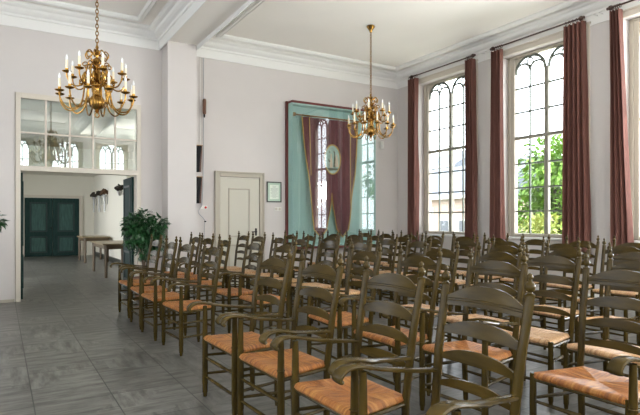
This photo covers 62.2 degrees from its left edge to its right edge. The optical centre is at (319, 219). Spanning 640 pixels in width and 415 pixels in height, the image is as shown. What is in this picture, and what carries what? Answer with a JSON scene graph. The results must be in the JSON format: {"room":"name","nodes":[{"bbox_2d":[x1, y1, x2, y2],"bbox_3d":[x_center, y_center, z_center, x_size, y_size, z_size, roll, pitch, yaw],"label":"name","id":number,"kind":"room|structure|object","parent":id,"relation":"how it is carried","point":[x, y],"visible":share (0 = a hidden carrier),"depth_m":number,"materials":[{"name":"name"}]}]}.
{"room":"ceremony hall","nodes":[
{"label":"ceremony hall","id":0,"kind":"room"},
{"bbox_2d":[23,174,93,256],"bbox_3d":[-10.425,-0.550,19.201,4.600,3.800,0.250,0,0,-31],"label":"wall","id":1,"kind":"structure","parent":0,"point":[33,184],"depth_m":19.69,"materials":[{"name":"beige paint"}]},
{"bbox_2d":[23,195,82,256],"bbox_3d":[-9.768,0.230,19.360,2.040,2.240,0.135,0,0,-31],"label":"door","id":2,"kind":"structure","parent":1,"relation":"in","point":[67,212],"depth_m":19.40,"materials":[{"name":"green paint"}]},
{"bbox_2d":[21,101,133,176],"bbox_3d":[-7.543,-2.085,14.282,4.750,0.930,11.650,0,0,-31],"label":"transom window","id":3,"kind":"structure","parent":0,"point":[32,113],"depth_m":12.27,"materials":[{"name":"clear glass"}]},
{"bbox_2d":[94,159,133,259],"bbox_3d":[-5.616,-0.550,15.299,0.400,3.800,11.400,0,0,-31],"label":"wall","id":4,"kind":"structure","parent":0,"point":[107,223],"depth_m":16.93,"materials":[{"name":"beige paint"}]},
{"bbox_2d":[90,192,96,211],"bbox_3d":[-8.285,-0.636,19.414,0.282,0.751,0.328,0,0,-31],"label":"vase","id":5,"kind":"object","parent":4,"relation":"attached to","point":[92,195],"visible":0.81,"depth_m":19.38,"materials":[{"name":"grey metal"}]},
{"bbox_2d":[94,191,102,211],"bbox_3d":[-7.662,-0.634,18.404,0.307,0.748,0.349,0,0,-31],"label":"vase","id":6,"kind":"object","parent":4,"relation":"attached to","point":[97,194],"visible":0.88,"depth_m":18.36,"materials":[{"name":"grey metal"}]},
{"bbox_2d":[100,188,107,211],"bbox_3d":[-7.096,-0.642,17.457,0.289,0.764,0.313,0,0,22],"label":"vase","id":7,"kind":"object","parent":4,"relation":"attached to","point":[103,191],"visible":1,"depth_m":17.42,"materials":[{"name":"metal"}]},
{"bbox_2d":[95,251,120,264],"bbox_3d":[-5.662,1.270,15.260,0.020,0.160,11.380,0,0,-31],"label":"baseboard","id":8,"kind":"structure","parent":4,"relation":"attached to","point":[111,259],"depth_m":16.90,"materials":[{"name":"grey wood"}]},
{"bbox_2d":[114,184,122,195],"bbox_3d":[-5.481,-0.810,14.464,0.319,0.321,0.278,0,0,28],"label":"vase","id":9,"kind":"object","parent":4,"relation":"attached to","point":[119,188],"visible":0.9,"depth_m":14.39,"materials":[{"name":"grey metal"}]},
{"bbox_2d":[162,41,195,292],"bbox_3d":[-2.621,-0.940,9.865,0.530,4.580,0.400,0,0,-31],"label":"pillar","id":10,"kind":"structure","parent":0,"point":[178,59],"depth_m":9.70,"materials":[{"name":"white paint"}]},
{"bbox_2d":[0,25,397,301],"bbox_3d":[-2.965,-1.075,10.066,11.130,4.850,0.300,0,0,-31],"label":"wall","id":11,"kind":"structure","parent":0,"point":[244,120],"depth_m":10.35,"materials":[{"name":"white paint"}]},
{"bbox_2d":[0,299,13,302],"bbox_3d":[-6.193,1.325,7.935,2.800,0.050,0.012,0,0,-31],"label":"baseboard","id":12,"kind":"structure","parent":11,"relation":"attached to","point":[7,300],"depth_m":8.61,"materials":[{"name":"beige paint"}]},
{"bbox_2d":[15,92,140,301],"bbox_3d":[-4.174,-0.367,9.255,1.990,3.435,0.240,0,0,-31],"label":"door frame","id":13,"kind":"structure","parent":11,"relation":"in","point":[19,96],"depth_m":9.00,"materials":[{"name":"beige paint"}]},
{"bbox_2d":[21,172,23,298],"bbox_3d":[-5.213,0.275,9.247,0.054,2.130,0.800,0,0,-31],"label":"door","id":14,"kind":"structure","parent":13,"relation":"attached to","point":[22,181],"depth_m":8.91,"materials":[{"name":"green paint"}]},
{"bbox_2d":[123,177,133,288],"bbox_3d":[-3.684,0.275,10.170,0.054,2.130,0.800,0,0,-31],"label":"door","id":15,"kind":"structure","parent":13,"relation":"attached to","point":[128,184],"depth_m":10.15,"materials":[{"name":"green paint"}]},
{"bbox_2d":[0,0,206,49],"bbox_3d":[-2.141,-3.325,3.497,5.150,0.350,11.800,0,0,-31],"label":"trim","id":16,"kind":"structure","parent":11,"relation":"attached to","point":[175,13],"depth_m":8.98,"materials":[{"name":"white paint"}]},
{"bbox_2d":[196,176,201,202],"bbox_3d":[-2.329,-0.566,10.187,0.113,0.512,0.150,0,0,-31],"label":"loudspeaker","id":17,"kind":"object","parent":11,"relation":"attached to","point":[198,178],"visible":0.85,"depth_m":10.12,"materials":[{"name":"black plastic"}]},
{"bbox_2d":[196,145,202,171],"bbox_3d":[-2.329,-1.166,10.187,0.113,0.512,0.150,0,0,-31],"label":"loudspeaker","id":18,"kind":"object","parent":11,"relation":"attached to","point":[198,147],"visible":0.86,"depth_m":10.12,"materials":[{"name":"black plastic"}]},
{"bbox_2d":[198,58,205,269],"bbox_3d":[-2.277,-1.040,10.253,0.164,4.180,0.052,0,0,-31],"label":"pipe","id":19,"kind":"object","parent":11,"relation":"attached to","point":[200,58],"visible":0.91,"depth_m":10.27,"materials":[{"name":"grey metal"}]},
{"bbox_2d":[203,99,205,117],"bbox_3d":[-2.231,-2.150,10.235,0.072,0.360,0.072,0,0,-31],"label":"electrical box","id":20,"kind":"object","parent":19,"relation":"attached to","point":[204,100],"visible":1,"depth_m":10.20,"materials":[{"name":"orange metal"}]},
{"bbox_2d":[214,171,264,287],"bbox_3d":[-1.604,0.195,10.666,1.060,2.310,0.081,0,0,-31],"label":"door","id":21,"kind":"structure","parent":11,"relation":"in","point":[239,203],"depth_m":10.65,"materials":[{"name":"beige paint"}]},
{"bbox_2d":[267,181,281,201],"bbox_3d":[-0.959,-0.575,11.087,0.340,0.430,0.024,0,0,-31],"label":"framed certificate","id":22,"kind":"object","parent":11,"relation":"attached to","point":[274,189],"visible":1,"depth_m":11.09,"materials":[{"name":"white paper"}]},
{"bbox_2d":[285,100,375,248],"bbox_3d":[0.296,-0.940,11.719,2.280,3.120,0.238,0,0,-31],"label":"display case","id":23,"kind":"object","parent":11,"relation":"attached to","point":[298,212],"visible":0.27,"depth_m":11.51,"materials":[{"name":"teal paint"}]},
{"bbox_2d":[293,112,362,237],"bbox_3d":[0.227,-0.936,11.677,1.892,2.678,0.092,0,0,-31],"label":"banner","id":24,"kind":"object","parent":23,"relation":"hanging from","point":[330,151],"visible":0.96,"depth_m":11.64,"materials":[{"name":"fabric"}]},
{"bbox_2d":[379,141,383,148],"bbox_3d":[1.461,-1.760,12.516,0.100,0.180,0.079,0,0,-31],"label":"wall sensor","id":25,"kind":"object","parent":11,"relation":"attached to","point":[381,143],"visible":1,"depth_m":12.50,"materials":[{"name":"white plastic"}]},
{"bbox_2d":[16,0,567,66],"bbox_3d":[0.376,-3.600,5.016,11.630,0.200,12.400,0,0,-31],"label":"ceiling","id":26,"kind":"structure","parent":0,"point":[405,31],"depth_m":9.32,"materials":[{"name":"paint"}]},
{"bbox_2d":[24,0,157,21],"bbox_3d":[-2.123,-3.470,3.507,4.270,0.070,10.880,0,0,-31],"label":"trim","id":27,"kind":"structure","parent":26,"relation":"attached to","point":[150,4],"depth_m":8.72,"materials":[{"name":"white paint"}]},
{"bbox_2d":[55,0,137,117],"bbox_3d":[-2.629,-2.351,6.251,0.904,2.298,0.911,0,0,-31],"label":"chandelier","id":28,"kind":"object","parent":26,"relation":"hanging from","point":[95,77],"visible":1,"depth_m":6.19,"materials":[{"name":"gold metal"}]},
{"bbox_2d":[169,0,247,45],"bbox_3d":[0.312,-3.365,4.978,0.580,0.270,11.800,0,0,-31],"label":"ceiling beam","id":29,"kind":"structure","parent":26,"relation":"attached to","point":[212,13],"depth_m":8.60,"materials":[{"name":"paint"}]},
{"bbox_2d":[346,25,395,140],"bbox_3d":[0.918,-2.459,9.584,0.894,2.081,0.896,0,0,35],"label":"chandelier","id":30,"kind":"object","parent":26,"relation":"hanging from","point":[370,131],"visible":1,"depth_m":9.53,"materials":[{"name":"gold metal"}]},
{"bbox_2d":[0,255,639,414],"bbox_3d":[-3.170,1.410,9.826,12.930,0.120,24.300,0,0,-31],"label":"floor","id":31,"kind":"structure","parent":0,"point":[67,348],"depth_m":5.07,"materials":[{"name":"grey tile"}]},
{"bbox_2d":[0,214,8,231],"bbox_3d":[-4.869,0.583,7.455,0.889,1.534,0.564,0,0,-31],"label":"potted plant","id":32,"kind":"object","parent":31,"relation":"on","point":[2,223],"visible":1,"depth_m":7.61,"materials":[{"name":"green plant"}]},
{"bbox_2d":[77,235,109,262],"bbox_3d":[-7.328,0.945,17.128,0.800,0.810,1.500,0,0,-31],"label":"console table","id":33,"kind":"object","parent":31,"relation":"on","point":[85,239],"visible":0.97,"depth_m":16.69,"materials":[{"name":"brown wood"}]},
{"bbox_2d":[90,240,122,277],"bbox_3d":[-5.113,0.955,13.208,0.860,0.790,2.000,0,0,-31],"label":"console table","id":34,"kind":"object","parent":31,"relation":"on","point":[116,244],"visible":0.54,"depth_m":12.41,"materials":[{"name":"brown wood"}]},
{"bbox_2d":[109,234,161,317],"bbox_3d":[-2.624,0.781,7.574,0.608,1.139,0.648,0,0,-33],"label":"armchair","id":35,"kind":"object","parent":31,"relation":"on","point":[158,243],"visible":0.77,"depth_m":7.63,"materials":[{"name":"green paint"}]},
{"bbox_2d":[119,207,170,296],"bbox_3d":[-2.989,0.569,9.122,0.896,1.563,0.618,0,0,-31],"label":"potted plant","id":36,"kind":"object","parent":31,"relation":"on","point":[139,233],"visible":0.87,"depth_m":9.00,"materials":[{"name":"green plant"}]},
{"bbox_2d":[120,235,177,329],"bbox_3d":[-2.196,0.781,6.827,0.608,1.139,0.648,0,0,-31],"label":"armchair","id":37,"kind":"object","parent":31,"relation":"on","point":[137,289],"visible":0.76,"depth_m":6.89,"materials":[{"name":"green paint"}]},
{"bbox_2d":[130,237,194,340],"bbox_3d":[-1.838,0.781,6.215,0.608,1.139,0.648,0,0,-33],"label":"armchair","id":38,"kind":"object","parent":31,"relation":"on","point":[155,297],"visible":0.88,"depth_m":6.17,"materials":[{"name":"green paint"}]},
{"bbox_2d":[159,232,200,299],"bbox_3d":[-2.360,0.781,8.878,0.608,1.139,0.648,0,0,-31],"label":"armchair","id":39,"kind":"object","parent":31,"relation":"on","point":[196,239],"visible":0.36,"depth_m":8.82,"materials":[{"name":"green paint"}]},
{"bbox_2d":[150,239,223,355],"bbox_3d":[-1.389,0.781,5.569,0.608,1.139,0.648,0,0,-34],"label":"armchair","id":40,"kind":"object","parent":31,"relation":"on","point":[179,306],"visible":0.88,"depth_m":5.57,"materials":[{"name":"green paint"}]},
{"bbox_2d":[165,233,213,301],"bbox_3d":[-2.019,0.781,8.255,0.608,1.139,0.648,0,0,-33],"label":"armchair","id":41,"kind":"object","parent":31,"relation":"on","point":[208,240],"visible":0.45,"depth_m":8.24,"materials":[{"name":"green paint"}]},
{"bbox_2d":[178,234,230,312],"bbox_3d":[-1.617,0.781,7.475,0.608,1.139,0.648,0,0,-28],"label":"armchair","id":42,"kind":"object","parent":31,"relation":"on","point":[226,243],"visible":0.52,"depth_m":7.39,"materials":[{"name":"green paint"}]},
{"bbox_2d":[202,236,263,332],"bbox_3d":[-1.076,0.781,6.616,0.608,1.139,0.648,0,0,-31],"label":"armchair","id":43,"kind":"object","parent":31,"relation":"on","point":[229,292],"visible":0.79,"depth_m":6.68,"materials":[{"name":"green paint"}]},
{"bbox_2d":[220,231,249,287],"bbox_3d":[-1.619,0.781,9.793,0.494,1.139,0.590,0,0,-31],"label":"chair","id":44,"kind":"object","parent":31,"relation":"on","point":[243,237],"visible":0.59,"depth_m":9.90,"materials":[{"name":"green paint"}]},
{"bbox_2d":[186,246,291,414],"bbox_3d":[-0.587,0.781,3.910,0.608,1.139,0.648,0,0,-33],"label":"armchair","id":45,"kind":"object","parent":31,"relation":"on","point":[226,343],"visible":0.84,"depth_m":3.92,"materials":[{"name":"green paint"}]},
{"bbox_2d":[227,232,265,293],"bbox_3d":[-1.260,0.781,9.159,0.494,1.139,0.590,0,0,-33],"label":"chair","id":46,"kind":"object","parent":31,"relation":"on","point":[258,238],"visible":0.52,"depth_m":9.26,"materials":[{"name":"green paint"}]},
{"bbox_2d":[228,237,296,339],"bbox_3d":[-0.639,0.781,6.028,0.608,1.139,0.648,0,0,-33],"label":"armchair","id":47,"kind":"object","parent":31,"relation":"on","point":[283,248],"visible":0.49,"depth_m":5.99,"materials":[{"name":"green paint"}]},
{"bbox_2d":[246,232,286,295],"bbox_3d":[-0.862,0.781,8.537,0.494,1.139,0.590,0,0,-30],"label":"chair","id":48,"kind":"object","parent":31,"relation":"on","point":[280,240],"visible":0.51,"depth_m":8.59,"materials":[{"name":"green paint"}]},
{"bbox_2d":[263,230,297,290],"bbox_3d":[-0.759,0.781,10.303,0.494,1.139,0.590,0,0,-33],"label":"chair","id":49,"kind":"object","parent":31,"relation":"on","point":[290,235],"visible":0.15,"depth_m":10.41,"materials":[{"name":"green paint"}]},
{"bbox_2d":[219,250,343,414],"bbox_3d":[-0.233,0.781,3.364,0.608,1.139,0.648,0,0,-33],"label":"armchair","id":50,"kind":"object","parent":31,"relation":"on","point":[277,365],"visible":0.94,"depth_m":3.37,"materials":[{"name":"green paint"}]},
{"bbox_2d":[264,233,308,308],"bbox_3d":[-0.489,0.781,7.882,0.494,1.139,0.590,0,0,-31],"label":"chair","id":51,"kind":"object","parent":31,"relation":"on","point":[302,242],"visible":0.25,"depth_m":7.93,"materials":[{"name":"green paint"}]},
{"bbox_2d":[281,231,315,289],"bbox_3d":[-0.397,0.781,9.703,0.494,1.139,0.590,0,0,-28],"label":"chair","id":52,"kind":"object","parent":31,"relation":"on","point":[311,238],"visible":0.34,"depth_m":9.59,"materials":[{"name":"green paint"}]},
{"bbox_2d":[290,235,339,323],"bbox_3d":[-0.065,0.781,7.218,0.494,1.139,0.590,0,0,-33],"label":"chair","id":53,"kind":"object","parent":31,"relation":"on","point":[329,244],"visible":0.62,"depth_m":7.28,"materials":[{"name":"green paint"}]},
{"bbox_2d":[304,232,338,284],"bbox_3d":[-0.017,0.781,9.073,0.494,1.139,0.590,0,0,-32],"label":"chair","id":54,"kind":"object","parent":31,"relation":"on","point":[329,238],"visible":0.23,"depth_m":9.21,"materials":[{"name":"green paint"}]},
{"bbox_2d":[307,230,340,282],"bbox_3d":[0.093,0.781,10.826,0.494,1.139,0.590,0,0,-31],"label":"chair","id":55,"kind":"object","parent":31,"relation":"on","point":[328,235],"visible":0.21,"depth_m":10.94,"materials":[{"name":"green paint"}]},
{"bbox_2d":[294,241,381,370],"bbox_3d":[0.179,0.781,4.827,0.608,1.139,0.648,0,0,-29],"label":"armchair","id":56,"kind":"object","parent":31,"relation":"on","point":[343,320],"visible":0.6,"depth_m":4.87,"materials":[{"name":"green paint"}]},
{"bbox_2d":[320,232,362,303],"bbox_3d":[0.354,0.781,8.459,0.494,1.139,0.590,0,0,-29],"label":"chair","id":57,"kind":"object","parent":31,"relation":"on","point":[355,240],"visible":0.27,"depth_m":8.59,"materials":[{"name":"green paint"}]},
{"bbox_2d":[326,230,361,282],"bbox_3d":[0.469,0.781,10.203,0.494,1.139,0.590,0,0,-33],"label":"chair","id":58,"kind":"object","parent":31,"relation":"on","point":[352,236],"visible":0.24,"depth_m":10.26,"materials":[{"name":"green paint"}]},
{"bbox_2d":[317,236,372,333],"bbox_3d":[0.317,0.781,6.625,0.494,1.139,0.590,0,0,-29],"label":"chair","id":59,"kind":"object","parent":31,"relation":"on","point":[358,246],"visible":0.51,"depth_m":6.72,"materials":[{"name":"green paint"}]},
{"bbox_2d":[270,256,425,414],"bbox_3d":[0.155,0.781,2.740,0.608,1.139,0.648,0,0,-32],"label":"armchair","id":60,"kind":"object","parent":31,"relation":"on","point":[338,399],"visible":0.93,"depth_m":2.77,"materials":[{"name":"green paint"}]},
{"bbox_2d":[345,229,371,274],"bbox_3d":[0.800,0.781,11.590,0.494,1.139,0.590,0,0,-29],"label":"chair","id":61,"kind":"object","parent":31,"relation":"on","point":[364,234],"visible":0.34,"depth_m":11.63,"materials":[{"name":"green paint"}]},
{"bbox_2d":[354,231,383,294],"bbox_3d":[0.823,0.781,9.617,0.494,1.139,0.590,0,0,-29],"label":"chair","id":62,"kind":"object","parent":31,"relation":"on","point":[374,238],"visible":0.22,"depth_m":9.73,"materials":[{"name":"green paint"}]},
{"bbox_2d":[351,233,398,314],"bbox_3d":[0.821,0.781,7.878,0.494,1.139,0.590,0,0,-31],"label":"chair","id":63,"kind":"object","parent":31,"relation":"on","point":[390,242],"visible":0.34,"depth_m":7.92,"materials":[{"name":"green paint"}]},
{"bbox_2d":[359,230,392,274],"bbox_3d":[1.176,0.781,10.966,0.494,1.139,0.590,0,0,-31],"label":"chair","id":64,"kind":"object","parent":31,"relation":"on","point":[385,235],"visible":0.41,"depth_m":10.96,"materials":[{"name":"green paint"}]},
{"bbox_2d":[338,245,442,395],"bbox_3d":[0.562,0.781,4.136,0.608,1.139,0.648,0,0,-31],"label":"armchair","id":65,"kind":"object","parent":31,"relation":"on","point":[413,261],"visible":0.49,"depth_m":4.08,"materials":[{"name":"green paint"}]},
{"bbox_2d":[370,232,412,295],"bbox_3d":[1.216,0.781,8.965,0.494,1.139,0.590,0,0,-32],"label":"chair","id":66,"kind":"object","parent":31,"relation":"on","point":[400,239],"visible":0.39,"depth_m":9.05,"materials":[{"name":"green paint"}]},
{"bbox_2d":[382,230,418,271],"bbox_3d":[1.575,0.781,10.345,0.494,1.139,0.590,0,0,-33],"label":"chair","id":67,"kind":"object","parent":31,"relation":"on","point":[417,233],"visible":0.34,"depth_m":10.37,"materials":[{"name":"green paint"}]},
{"bbox_2d":[379,235,431,324],"bbox_3d":[1.157,0.781,7.128,0.494,1.139,0.590,0,0,-30],"label":"chair","id":68,"kind":"object","parent":31,"relation":"on","point":[417,244],"visible":0.25,"depth_m":7.24,"materials":[{"name":"green paint"}]},
{"bbox_2d":[398,232,443,305],"bbox_3d":[1.604,0.781,8.363,0.494,1.139,0.590,0,0,-31],"label":"chair","id":69,"kind":"object","parent":31,"relation":"on","point":[434,240],"visible":0.27,"depth_m":8.40,"materials":[{"name":"green paint"}]},
{"bbox_2d":[388,239,459,353],"bbox_3d":[1.051,0.781,5.331,0.494,1.139,0.590,0,0,-31],"label":"chair","id":70,"kind":"object","parent":31,"relation":"on","point":[447,253],"visible":0.34,"depth_m":5.33,"materials":[{"name":"green paint"}]},
{"bbox_2d":[408,231,443,293],"bbox_3d":[1.929,0.781,9.720,0.494,1.139,0.590,0,0,-30],"label":"chair","id":71,"kind":"object","parent":31,"relation":"on","point":[432,236],"visible":0.3,"depth_m":9.74,"materials":[{"name":"green paint"}]},
{"bbox_2d":[332,265,535,414],"bbox_3d":[0.473,0.781,2.155,0.608,1.139,0.648,0,0,-31],"label":"armchair","id":72,"kind":"object","parent":31,"relation":"on","point":[487,298],"visible":1,"depth_m":2.26,"materials":[{"name":"green paint"}]},
{"bbox_2d":[428,233,478,312],"bbox_3d":[1.960,0.781,7.734,0.494,1.139,0.590,0,0,-29],"label":"chair","id":73,"kind":"object","parent":31,"relation":"on","point":[465,242],"visible":0.46,"depth_m":7.78,"materials":[{"name":"green paint"}]},
{"bbox_2d":[432,231,474,291],"bbox_3d":[2.307,0.781,9.094,0.494,1.139,0.590,0,0,-33],"label":"chair","id":74,"kind":"object","parent":31,"relation":"on","point":[458,272],"visible":0.36,"depth_m":9.14,"materials":[{"name":"green paint"}]},
{"bbox_2d":[408,248,527,414],"bbox_3d":[1.016,0.781,3.616,0.608,1.139,0.648,0,0,-33],"label":"armchair","id":75,"kind":"object","parent":31,"relation":"on","point":[490,267],"visible":0.57,"depth_m":3.70,"materials":[{"name":"green paint"}]},
{"bbox_2d":[442,242,522,367],"bbox_3d":[1.441,0.781,4.725,0.494,1.139,0.590,0,0,-31],"label":"chair","id":76,"kind":"object","parent":31,"relation":"on","point":[492,256],"visible":0.35,"depth_m":4.78,"materials":[{"name":"green paint"}]},
{"bbox_2d":[462,232,508,288],"bbox_3d":[2.658,0.781,8.473,0.494,1.139,0.590,0,0,-31],"label":"chair","id":77,"kind":"object","parent":31,"relation":"on","point":[497,240],"visible":0.34,"depth_m":8.57,"materials":[{"name":"green paint"}]},
{"bbox_2d":[458,238,524,348],"bbox_3d":[1.913,0.781,5.877,0.494,1.139,0.590,0,0,-33],"label":"chair","id":78,"kind":"object","parent":31,"relation":"on","point":[508,249],"visible":0.23,"depth_m":5.97,"materials":[{"name":"green paint"}]},
{"bbox_2d":[469,235,522,316],"bbox_3d":[2.352,0.781,7.085,0.494,1.139,0.590,0,0,-31],"label":"chair","id":79,"kind":"object","parent":31,"relation":"on","point":[507,243],"visible":0.2,"depth_m":7.20,"materials":[{"name":"green paint"}]},
{"bbox_2d":[499,234,549,301],"bbox_3d":[3.049,0.781,7.866,0.494,1.139,0.590,0,0,-29],"label":"chair","id":80,"kind":"object","parent":31,"relation":"on","point":[538,242],"visible":0.27,"depth_m":7.94,"materials":[{"name":"green paint"}]},
{"bbox_2d":[488,245,581,404],"bbox_3d":[1.704,0.781,4.192,0.494,1.139,0.590,0,0,-34],"label":"chair","id":81,"kind":"object","parent":31,"relation":"on","point":[549,339],"visible":0.63,"depth_m":4.16,"materials":[{"name":"green paint"}]},
{"bbox_2d":[526,236,579,330],"bbox_3d":[2.769,0.781,6.394,0.494,1.139,0.590,0,0,-33],"label":"chair","id":82,"kind":"object","parent":31,"relation":"on","point":[553,247],"visible":0.27,"depth_m":6.46,"materials":[{"name":"green paint"}]},
{"bbox_2d":[531,240,590,365],"bbox_3d":[2.310,0.781,5.259,0.494,1.139,0.590,0,0,-29],"label":"chair","id":83,"kind":"object","parent":31,"relation":"on","point":[566,253],"visible":0.34,"depth_m":5.31,"materials":[{"name":"green paint"}]},
{"bbox_2d":[546,235,599,308],"bbox_3d":[3.447,0.781,7.244,0.494,1.139,0.590,0,0,-31],"label":"chair","id":84,"kind":"object","parent":31,"relation":"on","point":[583,244],"visible":0.47,"depth_m":7.18,"materials":[{"name":"green paint"}]},
{"bbox_2d":[529,254,639,414],"bbox_3d":[1.572,0.781,2.959,0.494,1.139,0.590,0,0,-31],"label":"chair","id":85,"kind":"object","parent":31,"relation":"on","point":[602,386],"visible":0.91,"depth_m":3.06,"materials":[{"name":"green paint"}]},
{"bbox_2d":[563,248,639,409],"bbox_3d":[2.088,0.781,3.653,0.494,1.139,0.590,0,0,-29],"label":"chair","id":86,"kind":"object","parent":31,"relation":"on","point":[604,355],"visible":0.52,"depth_m":3.78,"materials":[{"name":"green paint"}]},
{"bbox_2d":[574,238,639,343],"bbox_3d":[3.193,0.781,5.788,0.494,1.139,0.590,0,0,-30],"label":"chair","id":87,"kind":"object","parent":31,"relation":"on","point":[618,249],"visible":0.19,"depth_m":5.91,"materials":[{"name":"green paint"}]},
{"bbox_2d":[575,242,639,376],"bbox_3d":[2.650,0.781,4.656,0.494,1.139,0.590,0,0,-32],"label":"chair","id":88,"kind":"object","parent":31,"relation":"on","point":[628,256],"visible":0.19,"depth_m":4.77,"materials":[{"name":"green paint"}]},
{"bbox_2d":[590,236,639,318],"bbox_3d":[3.796,0.781,6.628,0.494,1.139,0.590,0,0,-33],"label":"chair","id":89,"kind":"object","parent":31,"relation":"on","point":[629,294],"visible":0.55,"depth_m":6.69,"materials":[{"name":"green paint"}]},
{"bbox_2d":[607,356,639,414],"bbox_3d":[1.720,0.781,2.276,0.608,1.139,0.648,0,0,-31],"label":"armchair","id":90,"kind":"object","parent":31,"relation":"on","point":[616,365],"visible":1,"depth_m":2.41,"materials":[{"name":"green paint"}]},
{"bbox_2d":[398,13,639,298],"bbox_3d":[5.080,-1.075,7.857,0.360,4.850,12.400,0,0,-31],"label":"wall","id":91,"kind":"structure","parent":0,"point":[600,32],"depth_m":9.90,"materials":[{"name":"white paint"}]},
{"bbox_2d":[196,0,639,88],"bbox_3d":[2.743,-3.325,6.446,5.100,0.350,11.800,0,0,-31],"label":"trim","id":92,"kind":"structure","parent":91,"relation":"attached to","point":[211,47],"depth_m":10.66,"materials":[{"name":"white paint"}]},
{"bbox_2d":[408,53,483,79],"bbox_3d":[2.618,-3.269,11.393,0.180,0.082,2.254,0,0,-31],"label":"curtain rod","id":93,"kind":"object","parent":91,"relation":"attached to","point":[471,55],"visible":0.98,"depth_m":11.22,"materials":[{"name":"brown wood"}]},
{"bbox_2d":[407,78,419,241],"bbox_3d":[2.127,-1.290,12.106,0.146,3.840,0.337,0,0,-31],"label":"curtain","id":94,"kind":"object","parent":93,"relation":"hanging from","point":[413,84],"visible":0.91,"depth_m":12.04,"materials":[{"name":"brown fabric"}]},
{"bbox_2d":[465,58,477,250],"bbox_3d":[3.031,-1.290,10.618,0.154,3.840,0.297,0,0,-31],"label":"curtain","id":95,"kind":"object","parent":93,"relation":"hanging from","point":[471,166],"visible":0.92,"depth_m":10.58,"materials":[{"name":"brown fabric"}]},
{"bbox_2d":[419,59,477,236],"bbox_3d":[2.779,-1.427,11.514,0.300,3.575,1.920,0,0,-31],"label":"window","id":96,"kind":"structure","parent":91,"relation":"in","point":[429,88],"depth_m":11.58,"materials":[{"name":"beige paint"}]},
{"bbox_2d":[427,273,603,298],"bbox_3d":[4.925,1.280,7.751,0.015,0.140,11.780,0,0,-31],"label":"baseboard","id":97,"kind":"structure","parent":91,"relation":"attached to","point":[537,288],"depth_m":9.45,"materials":[{"name":"white paint"}]},
{"bbox_2d":[484,14,597,52],"bbox_3d":[3.817,-3.269,9.407,0.180,0.082,2.214,0,0,-31],"label":"curtain rod","id":98,"kind":"object","parent":91,"relation":"attached to","point":[580,18],"visible":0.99,"depth_m":9.22,"materials":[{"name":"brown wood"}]},
{"bbox_2d":[489,49,505,246],"bbox_3d":[3.371,-1.290,10.056,0.154,3.840,0.342,0,0,-31],"label":"curtain","id":99,"kind":"object","parent":98,"relation":"hanging from","point":[497,191],"visible":0.91,"depth_m":10.02,"materials":[{"name":"brown fabric"}]},
{"bbox_2d":[562,20,591,258],"bbox_3d":[4.199,-1.290,8.685,0.156,3.840,0.500,0,0,-31],"label":"curtain","id":100,"kind":"object","parent":98,"relation":"hanging from","point":[576,195],"visible":0.9,"depth_m":8.67,"materials":[{"name":"brown fabric"}]},
{"bbox_2d":[503,21,590,240],"bbox_3d":[4.004,-1.427,9.485,0.300,3.575,1.920,0,0,-31],"label":"window","id":101,"kind":"structure","parent":91,"relation":"in","point":[514,63],"depth_m":9.80,"materials":[{"name":"beige paint"}]},
{"bbox_2d":[598,0,634,13],"bbox_3d":[5.009,-3.269,7.434,0.180,0.082,2.244,0,0,-31],"label":"curtain rod","id":102,"kind":"object","parent":91,"relation":"attached to","point":[610,7],"visible":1,"depth_m":8.11,"materials":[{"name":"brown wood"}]},
{"bbox_2d":[609,8,633,255],"bbox_3d":[4.583,-1.290,8.051,0.155,3.840,0.377,0,0,-31],"label":"curtain","id":103,"kind":"object","parent":102,"relation":"hanging from","point":[621,220],"visible":0.9,"depth_m":8.06,"materials":[{"name":"brown fabric"}]},
{"bbox_2d":[623,5,639,242],"bbox_3d":[5.193,-1.427,7.516,0.300,3.575,1.920,0,0,-31],"label":"window","id":104,"kind":"structure","parent":91,"relation":"in","point":[634,24],"depth_m":8.16,"materials":[{"name":"beige paint"}]},
{"label":"outside","id":105,"kind":"structure","parent":0,"visible":0},
{"bbox_3d":[19.197,2.300,34.953,51.000,0.100,80.000,0,0,-31],"label":"ground","id":106,"kind":"structure","parent":105,"visible":0},
{"bbox_2d":[431,145,464,169],"bbox_3d":[10.512,-1.700,39.529,4.720,7.900,4.000,0,0,-25],"label":"house","id":107,"kind":"structure","parent":106,"relation":"on","point":[444,159],"depth_m":38.85,"materials":[{"name":"white"}]},
{"bbox_2d":[431,155,552,232],"bbox_3d":[7.978,-0.650,30.173,6.720,5.800,11.400,0,0,-25],"label":"house","id":108,"kind":"structure","parent":106,"relation":"on","point":[444,177],"depth_m":26.99,"materials":[{"name":"beige brick"}]},
{"bbox_2d":[518,212,561,233],"bbox_3d":[6.075,1.013,14.454,2.137,2.490,3.817,0,0,-26],"label":"bush","id":109,"kind":"object","parent":106,"relation":"on","point":[537,225],"visible":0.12,"depth_m":14.83,"materials":[{"name":"green plant"}]},
{"bbox_2d":[518,130,562,233],"bbox_3d":[8.057,-0.371,17.576,3.896,5.250,4.225,0,0,-31],"label":"tree","id":110,"kind":"object","parent":106,"relation":"on","point":[537,198],"visible":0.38,"depth_m":17.29,"materials":[{"name":"green plant"}]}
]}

